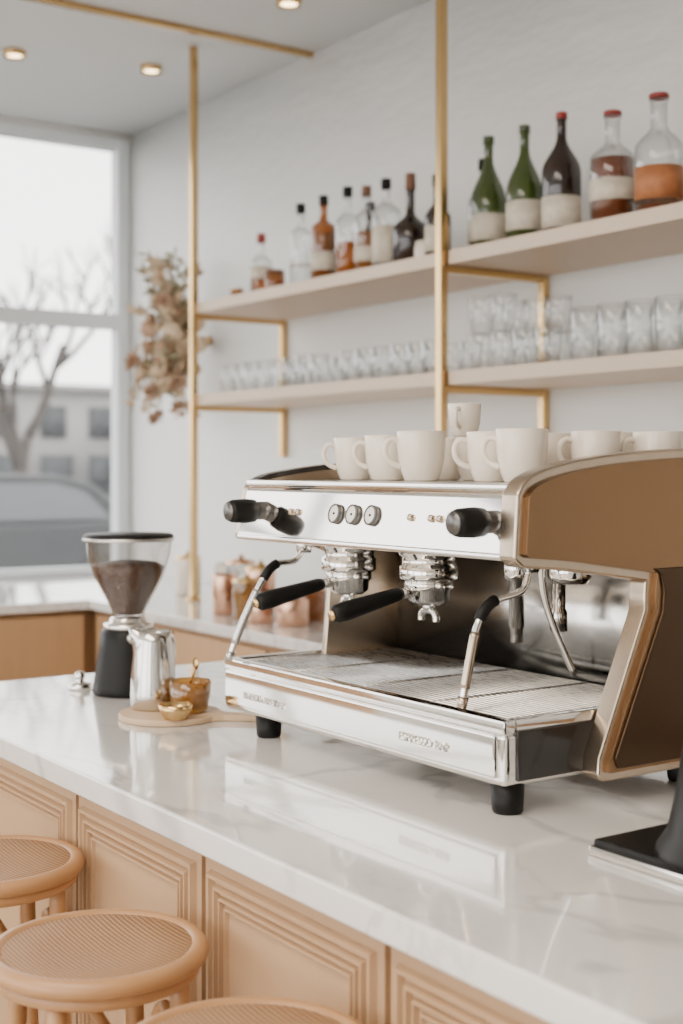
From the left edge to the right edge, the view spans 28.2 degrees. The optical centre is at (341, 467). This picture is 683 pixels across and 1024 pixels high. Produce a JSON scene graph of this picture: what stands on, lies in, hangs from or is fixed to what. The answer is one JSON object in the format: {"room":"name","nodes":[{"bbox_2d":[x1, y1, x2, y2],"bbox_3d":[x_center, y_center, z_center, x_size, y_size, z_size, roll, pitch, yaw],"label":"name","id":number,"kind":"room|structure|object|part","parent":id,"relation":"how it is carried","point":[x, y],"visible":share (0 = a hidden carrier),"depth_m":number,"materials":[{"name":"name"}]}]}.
{"room":"cafe","nodes":[
{"label":"cafe","id":0,"kind":"room"},
{"bbox_2d":[0,115,131,140],"bbox_3d":[-3.635,-0.025,4.513,6.360,3.010,0.200,0,0,-35],"label":"wall","id":1,"kind":"structure","parent":0,"point":[9,119],"depth_m":6.06,"materials":[{"name":"paint"}]},
{"bbox_2d":[0,569,93,578],"bbox_3d":[-3.326,0.468,4.590,5.755,0.020,0.035,0,0,-35],"label":"trim","id":2,"kind":"structure","parent":1,"relation":"attached to","point":[70,572],"depth_m":5.97,"materials":[{"name":"white paint"}]},
{"bbox_2d":[0,121,129,578],"bbox_3d":[-3.361,-0.500,4.642,5.757,2.016,0.080,0,0,-35],"label":"frame","id":3,"kind":"object","parent":1,"relation":"attached to","point":[118,321],"visible":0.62,"depth_m":6.22,"materials":[{"name":"white paint"}]},
{"bbox_2d":[0,0,426,134],"bbox_3d":[-1.051,-1.580,0.780,6.760,0.100,9.280,0,0,-35],"label":"ceiling","id":4,"kind":"structure","parent":0,"point":[79,69],"depth_m":4.95,"materials":[{"name":"paint"}]},
{"bbox_2d":[3,48,25,59],"bbox_3d":[-1.199,-1.518,4.983,0.084,0.021,0.084,0,0,-35],"label":"ceiling spotlight","id":5,"kind":"object","parent":4,"relation":"in","point":[8,53],"depth_m":4.96,"materials":[{"name":"white"}]},
{"bbox_2d":[140,64,161,75],"bbox_3d":[-0.726,-1.518,5.177,0.084,0.021,0.084,0,0,-35],"label":"ceiling spotlight","id":6,"kind":"object","parent":4,"relation":"in","point":[146,69],"depth_m":5.16,"materials":[{"name":"white"}]},
{"bbox_2d":[26,0,313,58],"bbox_3d":[-2.683,-1.521,3.226,6.260,0.018,0.030,0,0,-35],"label":"trim","id":7,"kind":"structure","parent":4,"relation":"attached to","point":[65,4],"depth_m":4.67,"materials":[{"name":"gold metal"}]},
{"bbox_2d":[276,0,301,9],"bbox_3d":[-0.172,-1.518,4.430,0.084,0.021,0.084,0,0,-35],"label":"ceiling spotlight","id":8,"kind":"object","parent":4,"relation":"in","point":[282,4],"depth_m":4.43,"materials":[{"name":"white"}]},
{"bbox_2d":[130,0,682,587],"bbox_3d":[1.646,-0.025,2.647,0.200,3.010,9.280,0,0,-35],"label":"wall","id":9,"kind":"structure","parent":0,"point":[356,113],"depth_m":4.65,"materials":[{"name":"paint"}]},
{"bbox_2d":[123,246,211,424],"bbox_3d":[-0.690,-0.535,5.538,0.352,0.709,0.416,0,0,-35],"label":"flower bouquet","id":10,"kind":"object","parent":9,"relation":"attached to","point":[168,364],"visible":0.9,"depth_m":5.47,"materials":[{"name":"brown plant"}]},
{"bbox_2d":[185,0,682,600],"bbox_3d":[0.845,-0.525,3.254,0.424,2.009,4.390,0,0,-35],"label":"wall shelving","id":11,"kind":"object","parent":9,"relation":"attached to","point":[655,232],"visible":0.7,"depth_m":3.90,"materials":[{"name":"brown wood"}]},
{"bbox_3d":[-0.537,-0.525,4.931,0.026,2.008,0.026,0,0,-35],"label":"post","id":12,"kind":"part","parent":11,"relation":"part of","materials":[{"name":"gold metal"}]},
{"bbox_2d":[230,288,243,295],"bbox_3d":[-0.380,-0.627,4.942,0.052,0.051,0.052,0,0,-35],"label":"spice jar","id":13,"kind":"object","parent":11,"relation":"on","point":[233,291],"visible":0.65,"depth_m":4.92,"materials":[{"name":"orange glass"}]},
{"bbox_2d":[250,233,272,290],"bbox_3d":[-0.287,-0.720,4.860,0.082,0.237,0.082,0,0,-26],"label":"liquor bottle","id":14,"kind":"object","parent":11,"relation":"on","point":[257,273],"visible":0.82,"depth_m":4.83,"materials":[{"name":"clear glass"}]},
{"bbox_2d":[264,269,284,287],"bbox_3d":[-0.232,-0.645,4.728,0.072,0.087,0.072,0,0,-35],"label":"spice jar","id":15,"kind":"object","parent":11,"relation":"on","point":[272,277],"visible":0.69,"depth_m":4.70,"materials":[{"name":"orange glass"}]},
{"bbox_3d":[-0.232,-0.681,4.728,0.066,0.014,0.066,0,0,-35],"label":"lid","id":16,"kind":"part","parent":15,"relation":"part of","materials":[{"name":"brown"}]},
{"bbox_3d":[-0.223,-0.301,5.148,0.025,0.522,0.026,0,0,-35],"label":"wall post","id":17,"kind":"part","parent":11,"relation":"part of","materials":[{"name":"gold metal"}]},
{"bbox_2d":[290,203,309,267],"bbox_3d":[-0.140,-0.752,4.647,0.076,0.302,0.076,0,0,20],"label":"liquor bottle","id":18,"kind":"object","parent":11,"relation":"on","point":[300,207],"visible":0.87,"depth_m":4.63,"materials":[{"name":"clear glass"}]},
{"bbox_2d":[310,195,335,278],"bbox_3d":[-0.060,-0.755,4.532,0.088,0.307,0.088,0,0,9],"label":"liquor bottle","id":19,"kind":"object","parent":11,"relation":"on","point":[323,232],"visible":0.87,"depth_m":4.50,"materials":[{"name":"orange glass"}]},
{"bbox_2d":[336,186,354,272],"bbox_3d":[0.020,-0.757,4.416,0.084,0.312,0.084,0,0,2],"label":"liquor bottle","id":20,"kind":"object","parent":11,"relation":"on","point":[344,249],"visible":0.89,"depth_m":4.38,"materials":[{"name":"clear glass"}]},
{"bbox_2d":[354,185,374,269],"bbox_3d":[0.080,-0.750,4.330,0.082,0.297,0.082,0,0,32],"label":"liquor bottle","id":21,"kind":"object","parent":11,"relation":"on","point":[362,249],"visible":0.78,"depth_m":4.30,"materials":[{"name":"clear glass"}]},
{"bbox_2d":[362,202,374,230],"bbox_3d":[0.096,-0.743,4.518,0.072,0.282,0.072,0,0,-21],"label":"liquor bottle","id":22,"kind":"object","parent":11,"relation":"on","point":[369,206],"visible":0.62,"depth_m":4.50,"materials":[{"name":"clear glass"}]},
{"bbox_3d":[0.096,-0.742,4.518,0.072,0.280,0.072,0,0,-21],"label":"glass","id":23,"kind":"part","parent":22,"relation":"part of","materials":[{"name":"clear glass"}]},
{"bbox_2d":[371,178,393,264],"bbox_3d":[0.139,-0.752,4.244,0.092,0.302,0.092,0,0,7],"label":"liquor bottle","id":24,"kind":"object","parent":11,"relation":"on","point":[381,235],"visible":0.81,"depth_m":4.20,"materials":[{"name":"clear glass"}]},
{"bbox_2d":[392,172,424,261],"bbox_3d":[0.211,-0.750,4.141,0.112,0.297,0.112,0,0,10],"label":"liquor bottle","id":25,"kind":"object","parent":11,"relation":"on","point":[410,229],"visible":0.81,"depth_m":4.10,"materials":[{"name":"brown glass"}]},
{"bbox_2d":[414,240,424,256],"bbox_3d":[0.248,-0.637,4.034,0.064,0.071,0.064,0,0,-35],"label":"spice jar","id":26,"kind":"object","parent":11,"relation":"on","point":[419,248],"visible":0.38,"depth_m":4.01,"materials":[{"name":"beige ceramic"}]},
{"bbox_3d":[0.248,-0.667,4.034,0.059,0.011,0.059,0,0,-35],"label":"lid","id":27,"kind":"part","parent":26,"relation":"part of","materials":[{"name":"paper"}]},
{"bbox_2d":[425,174,450,254],"bbox_3d":[0.280,-0.728,3.952,0.078,0.252,0.078,0,0,-28],"label":"liquor bottle","id":28,"kind":"object","parent":11,"relation":"on","point":[430,215],"visible":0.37,"depth_m":3.93,"materials":[{"name":"brown glass"}]},
{"bbox_3d":[0.277,-0.525,3.755,0.026,2.008,0.026,0,0,-35],"label":"post","id":29,"kind":"part","parent":11,"relation":"part of","materials":[{"name":"gold metal"}]},
{"bbox_2d":[468,158,483,245],"bbox_3d":[0.418,-0.755,3.999,0.094,0.307,0.094,0,0,-40],"label":"liquor bottle","id":30,"kind":"object","parent":11,"relation":"on","point":[480,161],"visible":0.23,"depth_m":3.98,"materials":[{"name":"clear glass"}]},
{"bbox_2d":[471,135,505,244],"bbox_3d":[0.418,-0.771,3.859,0.102,0.340,0.102,0,0,-39],"label":"wine bottle","id":31,"kind":"object","parent":11,"relation":"on","point":[488,198],"visible":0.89,"depth_m":3.82,"materials":[{"name":"green glass"}]},
{"bbox_2d":[506,124,541,237],"bbox_3d":[0.503,-0.771,3.736,0.102,0.340,0.102,0,0,-40],"label":"wine bottle","id":32,"kind":"object","parent":11,"relation":"on","point":[524,187],"visible":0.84,"depth_m":3.70,"materials":[{"name":"green glass"}]},
{"bbox_3d":[0.591,-0.301,3.972,0.025,0.522,0.026,0,0,-35],"label":"wall post","id":33,"kind":"part","parent":11,"relation":"part of","materials":[{"name":"gold metal"}]},
{"bbox_2d":[541,111,581,230],"bbox_3d":[0.586,-0.774,3.616,0.106,0.345,0.106,0,0,-4],"label":"wine bottle","id":34,"kind":"object","parent":11,"relation":"on","point":[561,201],"visible":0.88,"depth_m":3.58,"materials":[{"name":"brown glass"}]},
{"bbox_2d":[589,109,633,219],"bbox_3d":[0.689,-0.754,3.450,0.116,0.305,0.116,0,0,19],"label":"syrup bottle","id":35,"kind":"object","parent":11,"relation":"on","point":[611,185],"visible":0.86,"depth_m":3.40,"materials":[{"name":"clear glass"}]},
{"bbox_2d":[634,91,682,210],"bbox_3d":[0.777,-0.758,3.323,0.118,0.314,0.118,0,0,-18],"label":"syrup bottle","id":36,"kind":"object","parent":11,"relation":"on","point":[659,184],"visible":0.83,"depth_m":3.28,"materials":[{"name":"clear glass"}]},
{"bbox_3d":[-1.051,1.530,0.781,6.360,0.100,8.880,0,0,-35],"label":"floor","id":37,"kind":"structure","parent":0,"visible":0},
{"bbox_2d":[0,835,83,1023],"bbox_3d":[-0.546,1.039,2.121,0.332,0.861,0.332,0,0,-35],"label":"bar stool","id":38,"kind":"object","parent":37,"relation":"on","point":[33,869],"visible":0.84,"depth_m":2.10,"materials":[{"name":"wood"}]},
{"bbox_3d":[-0.508,1.056,2.263,0.026,0.827,0.096,0,0,15],"label":"leg","id":39,"kind":"part","parent":38,"relation":"part of","materials":[{"name":"wood"}]},
{"bbox_3d":[-0.405,1.056,2.082,0.096,0.827,0.026,0,0,15],"label":"leg","id":40,"kind":"part","parent":38,"relation":"part of","materials":[{"name":"wood"}]},
{"bbox_2d":[0,909,208,1023],"bbox_3d":[-0.313,1.039,1.744,0.332,0.861,0.332,0,0,-35],"label":"bar stool","id":41,"kind":"object","parent":37,"relation":"on","point":[94,962],"visible":1,"depth_m":1.71,"materials":[{"name":"wood"}]},
{"bbox_3d":[-0.455,1.056,1.783,0.096,0.827,0.026,0,0,15],"label":"leg","id":42,"kind":"part","parent":41,"relation":"part of","materials":[{"name":"wood"}]},
{"bbox_3d":[-0.352,1.056,1.602,0.026,0.827,0.096,0,0,15],"label":"leg","id":43,"kind":"part","parent":41,"relation":"part of","materials":[{"name":"wood"}]},
{"bbox_3d":[-0.274,1.056,1.885,0.026,0.827,0.096,0,0,15],"label":"leg","id":44,"kind":"part","parent":41,"relation":"part of","materials":[{"name":"wood"}]},
{"bbox_3d":[-0.171,1.056,1.705,0.096,0.827,0.026,0,0,15],"label":"leg","id":45,"kind":"part","parent":41,"relation":"part of","materials":[{"name":"wood"}]},
{"bbox_2d":[0,575,323,681],"bbox_3d":[-0.462,0.980,2.210,3.757,1.000,7.160,0,0,-35],"label":"countertop","id":46,"kind":"structure","parent":37,"relation":"on","point":[50,626],"depth_m":4.84,"materials":[{"name":"stone"}]},
{"bbox_2d":[175,551,201,595],"bbox_3d":[-0.581,0.398,5.144,0.103,0.164,0.103,0,0,-35],"label":"ceramic canister","id":47,"kind":"object","parent":46,"relation":"on","point":[181,561],"visible":0.67,"depth_m":5.10,"materials":[{"name":"white ceramic"}]},
{"bbox_3d":[-0.581,0.330,5.144,0.103,0.028,0.103,0,0,-35],"label":"lid","id":48,"kind":"part","parent":47,"relation":"part of","materials":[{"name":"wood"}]},
{"bbox_2d":[212,573,236,614],"bbox_3d":[-0.386,0.414,4.476,0.084,0.130,0.084,0,0,-35],"label":"copper canister","id":49,"kind":"object","parent":46,"relation":"on","point":[221,582],"visible":0.85,"depth_m":4.44,"materials":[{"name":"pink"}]},
{"bbox_2d":[215,562,238,577],"bbox_3d":[-0.433,0.419,5.124,0.090,0.120,0.090,0,0,-35],"label":"ceramic canister","id":50,"kind":"object","parent":46,"relation":"on","point":[219,567],"visible":0.24,"depth_m":5.09,"materials":[{"name":"white ceramic"}]},
{"bbox_2d":[226,554,255,564],"bbox_3d":[-0.341,0.386,4.604,0.103,0.187,0.103,0,0,-35],"label":"glass canister","id":51,"kind":"object","parent":46,"relation":"on","point":[240,560],"visible":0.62,"depth_m":4.57,"materials":[{"name":"glass"}]},
{"bbox_2d":[232,574,260,618],"bbox_3d":[-0.303,0.409,4.339,0.093,0.140,0.093,0,0,-35],"label":"glass canister","id":52,"kind":"object","parent":46,"relation":"on","point":[242,588],"visible":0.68,"depth_m":4.30,"materials":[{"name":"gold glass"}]},
{"bbox_3d":[-0.303,0.351,4.339,0.093,0.024,0.093,0,0,-35],"label":"lid","id":53,"kind":"part","parent":52,"relation":"part of","materials":[{"name":"gold metal"}]},
{"bbox_2d":[245,561,275,613],"bbox_3d":[-0.267,0.392,4.461,0.103,0.176,0.103,0,0,-35],"label":"copper canister","id":54,"kind":"object","parent":46,"relation":"on","point":[254,571],"visible":0.41,"depth_m":4.42,"materials":[{"name":"orange metal"}]},
{"bbox_3d":[-0.267,0.319,4.461,0.103,0.030,0.103,0,0,-35],"label":"lid","id":55,"kind":"part","parent":54,"relation":"part of","materials":[{"name":"gold metal"}]},
{"bbox_2d":[248,607,273,622],"bbox_3d":[-0.252,0.450,4.229,0.080,0.060,0.080,0,0,-35],"label":"copper canister","id":56,"kind":"object","parent":46,"relation":"on","point":[256,616],"visible":0.56,"depth_m":4.19,"materials":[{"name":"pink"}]},
{"bbox_2d":[276,598,308,626],"bbox_3d":[-0.150,0.436,4.153,0.103,0.088,0.103,0,0,-35],"label":"copper canister","id":57,"kind":"object","parent":46,"relation":"on","point":[296,612],"visible":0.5,"depth_m":4.11,"materials":[{"name":"brown metal"}]},
{"bbox_3d":[-0.150,0.399,4.153,0.103,0.015,0.103,0,0,-35],"label":"lid","id":58,"kind":"part","parent":57,"relation":"part of","materials":[{"name":"orange metal"}]},
{"bbox_2d":[302,588,326,621],"bbox_3d":[-0.097,0.421,4.287,0.103,0.117,0.103,0,0,-35],"label":"glass canister","id":59,"kind":"object","parent":46,"relation":"on","point":[317,600],"visible":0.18,"depth_m":4.24,"materials":[{"name":"brown glass"}]},
{"bbox_2d":[138,996,360,1023],"bbox_3d":[-0.101,1.039,1.432,0.332,0.861,0.332,0,0,-35],"label":"bar stool","id":60,"kind":"object","parent":37,"relation":"on","point":[242,1009],"visible":1,"depth_m":1.53,"materials":[{"name":"wicker"}]},
{"bbox_2d":[0,661,682,1023],"bbox_3d":[0.485,0.980,1.583,0.840,1.000,3.850,0,0,-35],"label":"countertop","id":61,"kind":"structure","parent":37,"relation":"on","point":[370,886],"depth_m":1.79,"materials":[{"name":"stone"}]},
{"bbox_2d":[68,671,91,690],"bbox_3d":[-0.567,0.460,2.946,0.050,0.040,0.050,0,0,-35],"label":"coffee tamper","id":62,"kind":"object","parent":61,"relation":"on","point":[79,684],"visible":1,"depth_m":2.93,"materials":[{"name":"silver metal"}]},
{"bbox_3d":[-0.567,0.451,2.946,0.024,0.021,0.024,0,0,-35],"label":"handle","id":63,"kind":"part","parent":62,"relation":"part of","materials":[{"name":"silver metal"}]},
{"bbox_2d":[82,532,174,697],"bbox_3d":[-0.454,0.308,2.896,0.195,0.342,0.195,0,0,-35],"label":"coffee grinder","id":64,"kind":"object","parent":61,"relation":"on","point":[128,585],"visible":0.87,"depth_m":2.84,"materials":[{"name":"black plastic"}]},
{"bbox_3d":[-0.454,0.145,2.896,0.192,0.017,0.192,0,0,-35],"label":"lid","id":65,"kind":"part","parent":64,"relation":"part of","materials":[{"name":"black plastic"}]},
{"bbox_2d":[118,705,255,726],"bbox_3d":[-0.301,0.474,2.606,0.237,0.012,0.238,0,0,-35],"label":"serving board","id":66,"kind":"object","parent":61,"relation":"on","point":[129,715],"visible":0.65,"depth_m":2.57,"materials":[{"name":"brown wood"}]},
{"bbox_2d":[128,628,175,711],"bbox_3d":[-0.369,0.388,2.652,0.093,0.158,0.101,0,0,-7],"label":"milk pitcher","id":67,"kind":"object","parent":66,"relation":"on","point":[154,650],"visible":0.88,"depth_m":2.61,"materials":[{"name":"silver metal"}]},
{"bbox_3d":[-0.341,0.382,2.691,0.009,0.110,0.036,0,0,30],"label":"pitcher handle","id":68,"kind":"part","parent":67,"relation":"part of","materials":[{"name":"silver metal"}]},
{"bbox_2d":[158,701,192,720],"bbox_3d":[-0.309,0.454,2.529,0.064,0.028,0.064,0,0,-35],"label":"brass bowl","id":69,"kind":"object","parent":66,"relation":"on","point":[171,710],"visible":1,"depth_m":2.51,"materials":[{"name":"gold metal"}]},
{"bbox_2d":[168,657,210,713],"bbox_3d":[-0.291,0.415,2.608,0.082,0.104,0.082,0,0,-35],"label":"cup","id":70,"kind":"object","parent":66,"relation":"on","point":[198,694],"visible":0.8,"depth_m":2.58,"materials":[{"name":"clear glass"}]},
{"bbox_2d":[223,448,682,815],"bbox_3d":[0.211,0.225,2.288,0.600,0.510,0.818,0,0,-35],"label":"espresso machine","id":71,"kind":"object","parent":61,"relation":"on","point":[527,629],"visible":0.96,"depth_m":2.07,"materials":[{"name":"silver metal"}]},
{"bbox_3d":[-0.173,0.075,2.368,0.057,0.043,0.043,0,0,-35],"label":"steam knob","id":72,"kind":"part","parent":71,"relation":"part of","materials":[{"name":"black plastic"}]},
{"bbox_3d":[-0.092,0.224,2.412,0.142,0.051,0.033,0,0,-35],"label":"portafilter handle","id":73,"kind":"part","parent":71,"relation":"part of","materials":[{"name":"black plastic"}]},
{"bbox_3d":[0.028,0.215,2.614,0.529,0.458,0.015,0,0,-35],"label":"panel","id":74,"kind":"part","parent":71,"relation":"part of","materials":[{"name":"silver metal"}]},
{"bbox_2d":[321,437,369,479],"bbox_3d":[0.019,-0.017,2.457,0.087,0.077,0.076,0,0,-36],"label":"coffee mug","id":75,"kind":"object","parent":71,"relation":"on","point":[346,467],"visible":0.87,"depth_m":2.43,"materials":[{"name":"beige ceramic"}]},
{"bbox_3d":[-0.022,-0.021,2.461,0.030,0.052,0.009,0,0,0],"label":"mug handle","id":76,"kind":"part","parent":75,"relation":"part of","materials":[{"name":"beige ceramic"}]},
{"bbox_3d":[0.042,0.224,2.218,0.142,0.051,0.033,0,0,-35],"label":"portafilter handle","id":77,"kind":"part","parent":71,"relation":"part of","materials":[{"name":"black plastic"}]},
{"bbox_3d":[0.019,0.123,2.157,0.009,0.010,0.721,0,0,-35],"label":"trim","id":78,"kind":"part","parent":71,"relation":"part of","materials":[{"name":"silver metal"}]},
{"bbox_3d":[0.041,0.028,2.172,0.024,0.013,0.721,0,0,-35],"label":"trim","id":79,"kind":"part","parent":71,"relation":"part of","materials":[{"name":"silver metal"}]},
{"bbox_2d":[352,435,402,480],"bbox_3d":[0.074,-0.018,2.378,0.090,0.080,0.078,0,0,-26],"label":"coffee mug","id":80,"kind":"object","parent":71,"relation":"on","point":[378,468],"visible":0.84,"depth_m":2.35,"materials":[{"name":"beige ceramic"}]},
{"bbox_3d":[0.033,-0.023,2.389,0.031,0.053,0.009,0,0,10],"label":"mug handle","id":81,"kind":"part","parent":80,"relation":"part of","materials":[{"name":"beige ceramic"}]},
{"bbox_2d":[225,649,597,786],"bbox_3d":[0.157,0.394,2.277,0.370,0.093,0.774,0,0,-35],"label":"tray","id":82,"kind":"object","parent":71,"relation":"on","point":[523,721],"depth_m":2.13,"materials":[{"name":"silver metal"}]},
{"bbox_2d":[382,430,445,480],"bbox_3d":[0.129,-0.020,2.271,0.095,0.084,0.082,0,0,-41],"label":"coffee mug","id":83,"kind":"object","parent":71,"relation":"on","point":[421,453],"visible":1,"depth_m":2.25,"materials":[{"name":"beige ceramic"}]},
{"bbox_3d":[0.084,-0.025,2.272,0.033,0.056,0.010,0,0,-5],"label":"mug handle","id":84,"kind":"part","parent":83,"relation":"part of","materials":[{"name":"beige ceramic"}]},
{"bbox_2d":[327,479,505,482],"bbox_3d":[0.251,0.003,2.317,0.410,0.045,0.715,0,0,-35],"label":"tray","id":85,"kind":"object","parent":71,"relation":"on","point":[460,480],"depth_m":2.26,"materials":[{"name":"silver metal"}]},
{"bbox_3d":[0.140,0.246,2.302,0.013,0.024,0.026,0,0,-35],"label":"spout","id":86,"kind":"part","parent":71,"relation":"part of","materials":[{"name":"silver metal"}]},
{"bbox_3d":[0.155,0.246,2.280,0.013,0.024,0.026,0,0,-35],"label":"spout","id":87,"kind":"part","parent":71,"relation":"part of","materials":[{"name":"silver metal"}]},
{"bbox_2d":[438,438,460,479],"bbox_3d":[0.182,-0.016,2.433,0.085,0.075,0.074,0,0,-16],"label":"coffee mug","id":88,"kind":"object","parent":71,"relation":"on","point":[449,471],"visible":0.18,"depth_m":2.40,"materials":[{"name":"beige ceramic"}]},
{"bbox_2d":[455,437,473,480],"bbox_3d":[0.239,-0.016,2.350,0.086,0.075,0.074,0,0,11],"label":"coffee mug","id":89,"kind":"object","parent":71,"relation":"on","point":[465,475],"visible":0.16,"depth_m":2.33,"materials":[{"name":"beige ceramic"}]},
{"bbox_2d":[448,403,480,437],"bbox_3d":[0.213,-0.084,2.398,0.068,0.060,0.059,0,0,-28],"label":"coffee mug","id":90,"kind":"object","parent":89,"relation":"on","point":[463,418],"visible":0.83,"depth_m":2.38,"materials":[{"name":"beige ceramic"}]},
{"bbox_3d":[0.202,-0.088,2.368,0.007,0.040,0.023,0,0,25],"label":"mug handle","id":91,"kind":"part","parent":90,"relation":"part of","materials":[{"name":"white ceramic"}]},
{"bbox_3d":[0.176,0.075,1.864,0.057,0.043,0.043,0,0,-35],"label":"steam knob","id":92,"kind":"part","parent":71,"relation":"part of","materials":[{"name":"black plastic"}]},
{"bbox_2d":[451,431,504,481],"bbox_3d":[0.232,-0.018,2.149,0.090,0.080,0.078,0,0,-36],"label":"coffee mug","id":93,"kind":"object","parent":71,"relation":"on","point":[480,471],"visible":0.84,"depth_m":2.13,"materials":[{"name":"beige ceramic"}]},
{"bbox_3d":[0.190,-0.023,2.153,0.031,0.053,0.009,0,0,0],"label":"mug handle","id":94,"kind":"part","parent":93,"relation":"part of","materials":[{"name":"beige ceramic"}]},
{"bbox_2d":[398,554,629,684],"bbox_3d":[0.320,0.252,2.364,0.006,0.214,0.725,0,0,-35],"label":"backsplash","id":95,"kind":"structure","parent":71,"relation":"on","point":[597,610],"depth_m":2.36,"materials":[{"name":"silver metal"}]},
{"bbox_2d":[480,428,548,482],"bbox_3d":[0.268,-0.019,2.054,0.092,0.081,0.080,0,0,-21],"label":"coffee mug","id":96,"kind":"object","parent":71,"relation":"on","point":[519,450],"visible":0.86,"depth_m":2.02,"materials":[{"name":"beige ceramic"}]},
{"bbox_3d":[0.227,-0.024,2.069,0.032,0.054,0.009,0,0,15],"label":"mug handle","id":97,"kind":"part","parent":96,"relation":"part of","materials":[{"name":"beige ceramic"}]},
{"bbox_2d":[504,563,524,642],"bbox_3d":[0.271,0.203,2.103,0.040,0.135,0.040,0,0,-35],"label":"water tap","id":98,"kind":"object","parent":71,"relation":"on","point":[515,577],"depth_m":2.09,"materials":[{"name":"silver metal"}]},
{"bbox_2d":[546,433,571,463],"bbox_3d":[0.327,-0.017,2.154,0.087,0.077,0.076,0,0,-36],"label":"coffee mug","id":99,"kind":"object","parent":71,"relation":"on","point":[554,438],"visible":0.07,"depth_m":2.12,"materials":[{"name":"beige ceramic"}]},
{"bbox_2d":[556,430,620,460],"bbox_3d":[0.386,-0.017,2.084,0.090,0.079,0.077,0,0,-44],"label":"coffee mug","id":100,"kind":"object","parent":71,"relation":"on","point":[582,443],"visible":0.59,"depth_m":2.06,"materials":[{"name":"beige ceramic"}]},
{"bbox_3d":[0.344,-0.022,2.082,0.031,0.053,0.009,0,0,-8],"label":"mug handle","id":101,"kind":"part","parent":100,"relation":"part of","materials":[{"name":"beige ceramic"}]},
{"bbox_3d":[0.448,0.207,1.990,0.549,0.474,0.034,0,0,-35],"label":"panel","id":102,"kind":"part","parent":71,"relation":"part of","materials":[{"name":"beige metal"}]},
{"bbox_3d":[0.458,0.207,1.975,0.520,0.446,0.014,0,0,-35],"label":"panel","id":103,"kind":"part","parent":71,"relation":"part of","materials":[{"name":"brown metal"}]},
{"bbox_2d":[621,432,632,450],"bbox_3d":[0.439,-0.017,2.201,0.089,0.079,0.077,0,0,-36],"label":"coffee mug","id":104,"kind":"object","parent":71,"relation":"on","point":[629,447],"visible":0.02,"depth_m":2.17,"materials":[{"name":"beige ceramic"}]},
{"bbox_3d":[0.529,0.285,2.014,0.350,0.280,0.006,0,0,-35],"label":"panel","id":105,"kind":"part","parent":71,"relation":"part of","materials":[{"name":"brown wood"}]},
{"bbox_2d":[620,431,682,451],"bbox_3d":[0.488,-0.017,2.112,0.077,0.079,0.090,0,0,44],"label":"coffee mug","id":106,"kind":"object","parent":71,"relation":"on","point":[641,440],"visible":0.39,"depth_m":2.08,"materials":[{"name":"beige ceramic"}]},
{"bbox_3d":[0.447,-0.022,2.109,0.031,0.053,0.009,0,0,-10],"label":"mug handle","id":107,"kind":"part","parent":106,"relation":"part of","materials":[{"name":"beige ceramic"}]},
{"bbox_2d":[589,748,682,884],"bbox_3d":[0.476,0.272,1.609,0.224,0.414,0.313,0,0,-35],"label":"grinder","id":108,"kind":"object","parent":61,"relation":"on","point":[657,850],"visible":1,"depth_m":1.61,"materials":[{"name":"black plastic"}]},
{"bbox_3d":[0.477,0.473,1.610,0.201,0.012,0.313,0,0,-35],"label":"trim","id":109,"kind":"part","parent":108,"relation":"part of","materials":[{"name":"silver metal"}]},
{"bbox_3d":[0.477,0.464,1.610,0.193,0.012,0.305,0,0,-35],"label":"plate","id":110,"kind":"part","parent":108,"relation":"part of","materials":[{"name":"black plastic"}]},
{"label":"outside","id":111,"kind":"structure","parent":0,"visible":0},
{"bbox_3d":[-19.066,1.550,45.113,100.000,0.100,84.110,0,0,-35],"label":"street","id":112,"kind":"object","parent":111,"visible":0},
{"bbox_2d":[0,474,110,568],"bbox_3d":[-3.799,0.780,12.695,4.296,1.440,1.714,0,0,-35],"label":"parked car","id":113,"kind":"object","parent":112,"relation":"on","point":[45,518],"visible":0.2,"depth_m":12.54,"materials":[{"name":"grey paint"}]},
{"bbox_3d":[-2.688,0.310,12.624,1.190,0.340,0.020,0,0,-35],"label":"glass","id":114,"kind":"part","parent":113,"relation":"part of","materials":[{"name":"grey glass"}]},
{"bbox_2d":[0,216,110,473],"bbox_3d":[-4.273,-0.991,18.779,3.359,5.068,1.810,0,0,-35],"label":"bare tree","id":115,"kind":"object","parent":112,"relation":"on","point":[18,450],"visible":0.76,"depth_m":18.55,"materials":[{"name":"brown plant"}]},
{"bbox_2d":[0,390,110,498],"bbox_3d":[-12.234,-0.810,57.206,55.000,4.620,4.000,0,0,-35],"label":"facade","id":116,"kind":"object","parent":112,"relation":"on","point":[77,443],"visible":0.22,"depth_m":55.56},
{"bbox_2d":[0,405,110,493],"bbox_3d":[-10.703,-0.720,55.785,53.900,3.600,0.120,0,0,-35],"label":"windows","id":117,"kind":"structure","parent":116,"relation":"attached to","point":[54,424],"depth_m":55.43,"materials":[{"name":"grey glass"}]},
{"bbox_2d":[5,381,110,392],"bbox_3d":[-12.149,-3.270,57.083,55.000,0.300,4.300,0,0,-35],"label":"crown molding","id":118,"kind":"structure","parent":116,"relation":"on","point":[21,385],"depth_m":55.17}
]}

